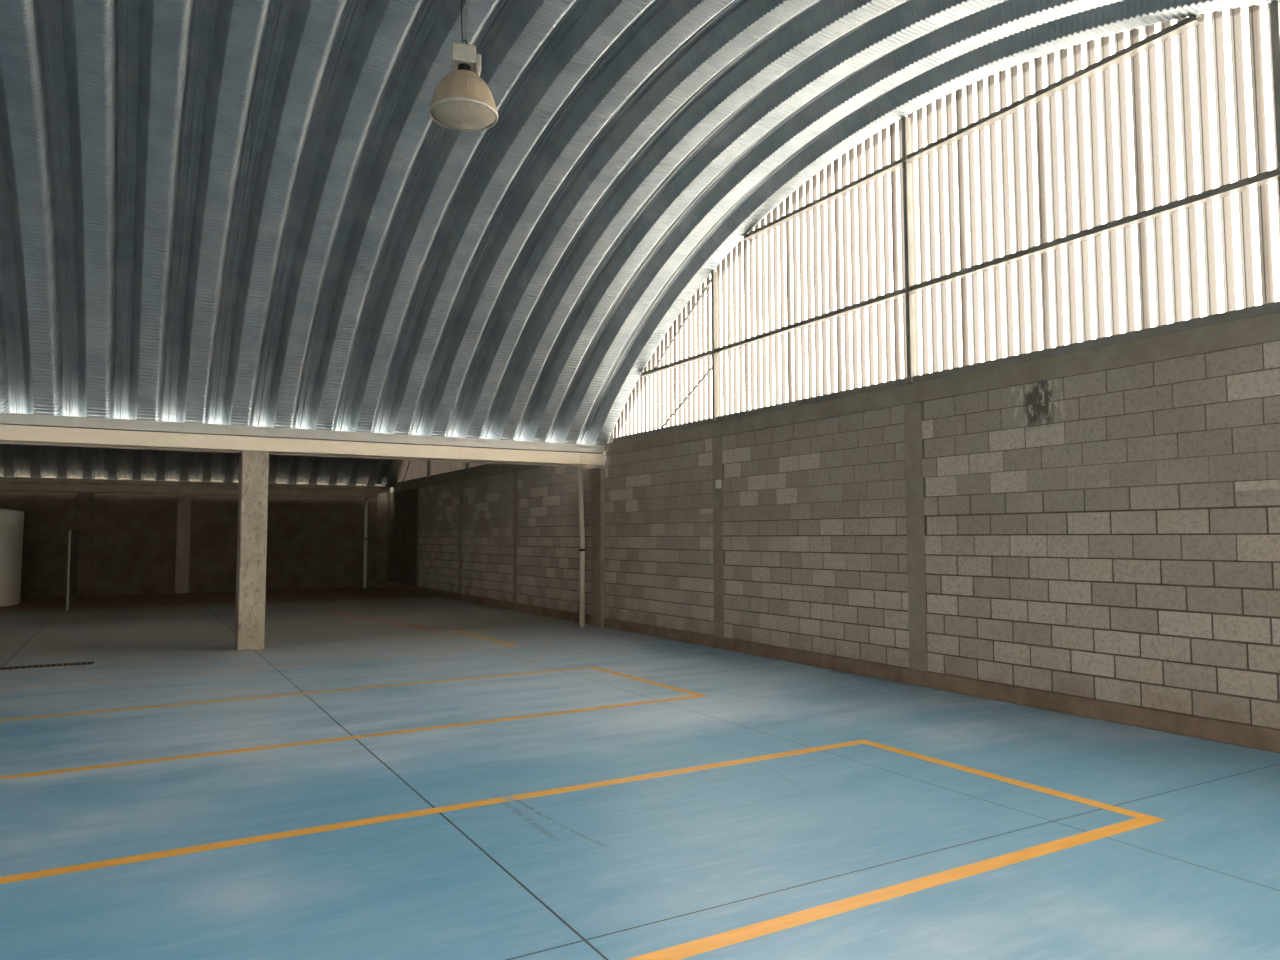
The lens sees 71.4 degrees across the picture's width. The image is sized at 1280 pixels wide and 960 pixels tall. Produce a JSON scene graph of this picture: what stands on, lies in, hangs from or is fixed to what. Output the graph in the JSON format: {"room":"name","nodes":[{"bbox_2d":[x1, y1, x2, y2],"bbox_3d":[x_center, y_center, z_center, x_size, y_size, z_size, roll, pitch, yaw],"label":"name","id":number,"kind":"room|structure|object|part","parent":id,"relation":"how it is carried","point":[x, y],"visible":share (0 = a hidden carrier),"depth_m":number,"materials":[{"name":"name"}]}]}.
{"room":"empty warehouse","nodes":[
{"label":"empty warehouse","id":0,"kind":"room"},
{"bbox_2d":[0,474,388,597],"bbox_3d":[-16.622,0.962,23.046,20.150,4.200,0.550,2,-4,-30],"label":"wall","id":1,"kind":"structure","parent":0,"point":[129,543],"depth_m":25.14,"materials":[{"name":"concrete"}]},
{"bbox_2d":[0,413,400,487],"bbox_3d":[-12.791,-1.987,16.940,20.166,3.105,14.003,2,-4,-30],"label":"ceiling","id":2,"kind":"structure","parent":0,"point":[35,461],"depth_m":24.41,"materials":[{"name":"silver metal"}]},
{"bbox_2d":[0,587,1279,959],"bbox_3d":[-9.225,2.301,10.170,20.650,0.151,30.250,2,-4,-30],"label":"floor","id":3,"kind":"structure","parent":0,"point":[395,774],"depth_m":5.12,"materials":[{"name":"blue paint"}]},
{"bbox_2d":[0,508,23,606],"bbox_3d":[-15.999,1.716,20.437,3.010,2.360,3.010,2,-4,-30],"label":"water tank","id":4,"kind":"object","parent":3,"relation":"on","point":[11,521],"visible":1,"depth_m":20.54,"materials":[{"name":"white plastic"}]},
{"bbox_3d":[-16.001,0.851,20.492,3.010,0.625,3.010,2,-4,-30],"label":"lid","id":5,"kind":"part","parent":4,"relation":"part of","materials":[{"name":"white plastic"}]},
{"bbox_2d":[0,661,97,670],"bbox_3d":[-7.769,2.242,10.521,2.320,0.004,0.380,2,-4,-30],"label":"drain grate","id":6,"kind":"object","parent":3,"relation":"on","point":[19,667],"visible":1,"depth_m":10.85,"materials":[{"name":"metal"}]},
{"bbox_2d":[66,530,78,609],"bbox_3d":[-13.276,2.046,20.859,0.044,1.740,3.645,2,-4,-30],"label":"board","id":7,"kind":"object","parent":3,"relation":"on","point":[73,534],"visible":1,"depth_m":20.32,"materials":[{"name":"grey paint"}]},
{"bbox_3d":[-12.380,1.954,19.301,0.044,1.720,0.045,2,-4,-30],"label":"edge post","id":8,"kind":"part","parent":7,"relation":"part of","materials":[{"name":"grey metal"}]},
{"bbox_2d":[234,450,268,650],"bbox_3d":[-5.484,0.980,12.578,0.345,2.770,0.400,2,-4,-30],"label":"concrete column","id":9,"kind":"structure","parent":3,"relation":"on","point":[253,465],"depth_m":12.41,"materials":[{"name":"beige concrete"}]},
{"bbox_2d":[363,498,367,587],"bbox_3d":[-8.408,1.922,27.279,0.112,2.770,0.112,2,-4,-30],"label":"downpipe","id":10,"kind":"object","parent":3,"relation":"on","point":[366,499],"visible":1,"depth_m":27.23,"materials":[{"name":"plastic"}]},
{"bbox_2d":[577,466,584,626],"bbox_3d":[-1.018,1.145,15.404,0.146,2.772,0.108,2,-4,-30],"label":"downpipe","id":11,"kind":"object","parent":3,"relation":"on","point":[579,468],"visible":1,"depth_m":15.37,"materials":[{"name":"plastic"}]},
{"bbox_2d":[0,0,1279,449],"bbox_3d":[-5.645,-2.765,4.525,20.166,3.167,14.316,2,-4,-30],"label":"ceiling","id":12,"kind":"structure","parent":0,"point":[258,213],"depth_m":9.87,"materials":[{"name":"metal"}]},
{"bbox_2d":[429,0,497,131],"bbox_3d":[-1.380,-3.428,6.999,0.534,1.267,0.534,2,-4,-30],"label":"pendant lamp","id":13,"kind":"object","parent":12,"relation":"hanging from","point":[461,101],"visible":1,"depth_m":6.86,"materials":[{"name":"metal"}]},
{"bbox_3d":[-1.379,-3.015,6.973,0.524,0.330,0.524,2,-4,-30],"label":"lamp shade","id":14,"kind":"part","parent":13,"relation":"part of","materials":[{"name":"metal"}]},
{"bbox_3d":[-1.373,-3.746,7.035,0.037,0.628,0.028,2,-4,-30],"label":"power cord","id":15,"kind":"part","parent":13,"relation":"part of","materials":[{"name":"grey paint"}]},
{"bbox_2d":[388,311,1279,752],"bbox_3d":[-0.527,-0.274,15.403,0.313,5.600,30.151,2,-4,-30],"label":"wall","id":16,"kind":"structure","parent":0,"point":[1094,533],"depth_m":8.72,"materials":[{"name":"concrete"}]},
{"bbox_3d":[-7.112,1.712,26.718,0.062,2.790,3.185,2,-4,-30],"label":"block panel","id":17,"kind":"part","parent":16,"relation":"part of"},
{"bbox_3d":[-5.339,1.512,23.640,0.060,2.775,3.462,2,-4,-30],"label":"block panel","id":18,"kind":"part","parent":16,"relation":"part of","materials":[{"name":"concrete"}]},
{"bbox_2d":[394,438,554,484],"bbox_3d":[-4.212,-1.732,21.809,0.157,3.045,14.058,2,-4,-30],"label":"window","id":19,"kind":"structure","parent":16,"relation":"in","point":[409,471],"depth_m":24.45,"materials":[{"name":"grey paint"}]},
{"bbox_3d":[-5.810,-1.197,24.528,0.080,2.332,0.056,2,-4,-30],"label":"post","id":20,"kind":"part","parent":19,"relation":"part of","materials":[{"name":"grey metal"}]},
{"bbox_3d":[-4.186,-0.248,21.727,0.104,0.072,13.558,2,-4,-30],"label":"sill","id":21,"kind":"part","parent":19,"relation":"part of","materials":[{"name":"grey paint"}]},
{"bbox_3d":[-3.521,1.306,20.482,0.060,2.775,3.362,2,-4,-30],"label":"block panel","id":22,"kind":"part","parent":16,"relation":"part of","materials":[{"name":"concrete"}]},
{"bbox_3d":[-1.648,1.094,17.229,0.060,2.775,3.682,2,-4,-30],"label":"block panel","id":23,"kind":"part","parent":16,"relation":"part of","materials":[{"name":"concrete"}]},
{"bbox_3d":[0.220,0.883,13.984,0.060,2.775,3.343,2,-4,-30],"label":"block panel","id":24,"kind":"part","parent":16,"relation":"part of","materials":[{"name":"concrete"}]},
{"bbox_2d":[715,480,720,498],"bbox_3d":[1.092,0.128,12.408,0.047,0.260,0.090,2,-4,-30],"label":"junction box","id":25,"kind":"object","parent":16,"relation":"attached to","point":[717,482],"visible":1,"depth_m":12.40,"materials":[{"name":"white plastic"}]},
{"bbox_3d":[2.007,0.680,10.879,0.060,2.775,3.358,2,-4,-30],"label":"block panel","id":26,"kind":"part","parent":16,"relation":"part of","materials":[{"name":"concrete"}]},
{"bbox_2d":[610,1,1279,442],"bbox_3d":[2.912,-2.539,9.436,0.157,3.045,13.958,2,-4,-30],"label":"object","id":27,"kind":"structure","parent":16,"relation":"in","point":[1122,186],"depth_m":8.43,"materials":[{"name":"translucent corrugated plastic"},{"name":"grey painted steel"}]},
{"bbox_3d":[1.059,-1.888,12.591,0.080,2.157,0.056,2,-4,-30],"label":"post","id":28,"kind":"part","parent":27,"relation":"part of","materials":[{"name":"white metal"}]},
{"bbox_3d":[2.861,-2.454,9.481,0.080,2.882,0.056,2,-4,-30],"label":"post","id":29,"kind":"part","parent":27,"relation":"part of","materials":[{"name":"white metal"}]},
{"bbox_3d":[2.937,-1.055,9.354,0.104,0.072,13.458,2,-4,-30],"label":"sill","id":30,"kind":"part","parent":27,"relation":"part of","materials":[{"name":"grey paint"}]},
{"bbox_3d":[4.626,-2.335,6.398,0.080,2.243,0.056,2,-4,-30],"label":"post","id":31,"kind":"part","parent":27,"relation":"part of","materials":[{"name":"white metal"}]},
{"bbox_3d":[3.798,0.477,7.768,0.060,2.775,3.359,2,-4,-30],"label":"block panel","id":32,"kind":"part","parent":16,"relation":"part of","materials":[{"name":"concrete"}]},
{"bbox_3d":[-18.102,-1.562,5.312,0.200,7.000,30.050,2,-4,-30],"label":"wall","id":33,"kind":"structure","parent":0,"visible":0},
{"bbox_2d":[0,477,378,497],"bbox_3d":[-16.616,0.090,22.533,19.600,0.335,0.642,2,-4,-30],"label":"beam","id":34,"kind":"structure","parent":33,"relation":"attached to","point":[29,484],"depth_m":24.34,"materials":[{"name":"beige metal"}]},
{"bbox_2d":[0,413,604,466],"bbox_3d":[-9.441,-0.695,10.500,20.030,0.335,0.642,2,-4,-30],"label":"beam","id":35,"kind":"structure","parent":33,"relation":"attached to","point":[15,428],"depth_m":12.69,"materials":[{"name":"cream painted concrete"}]}
]}

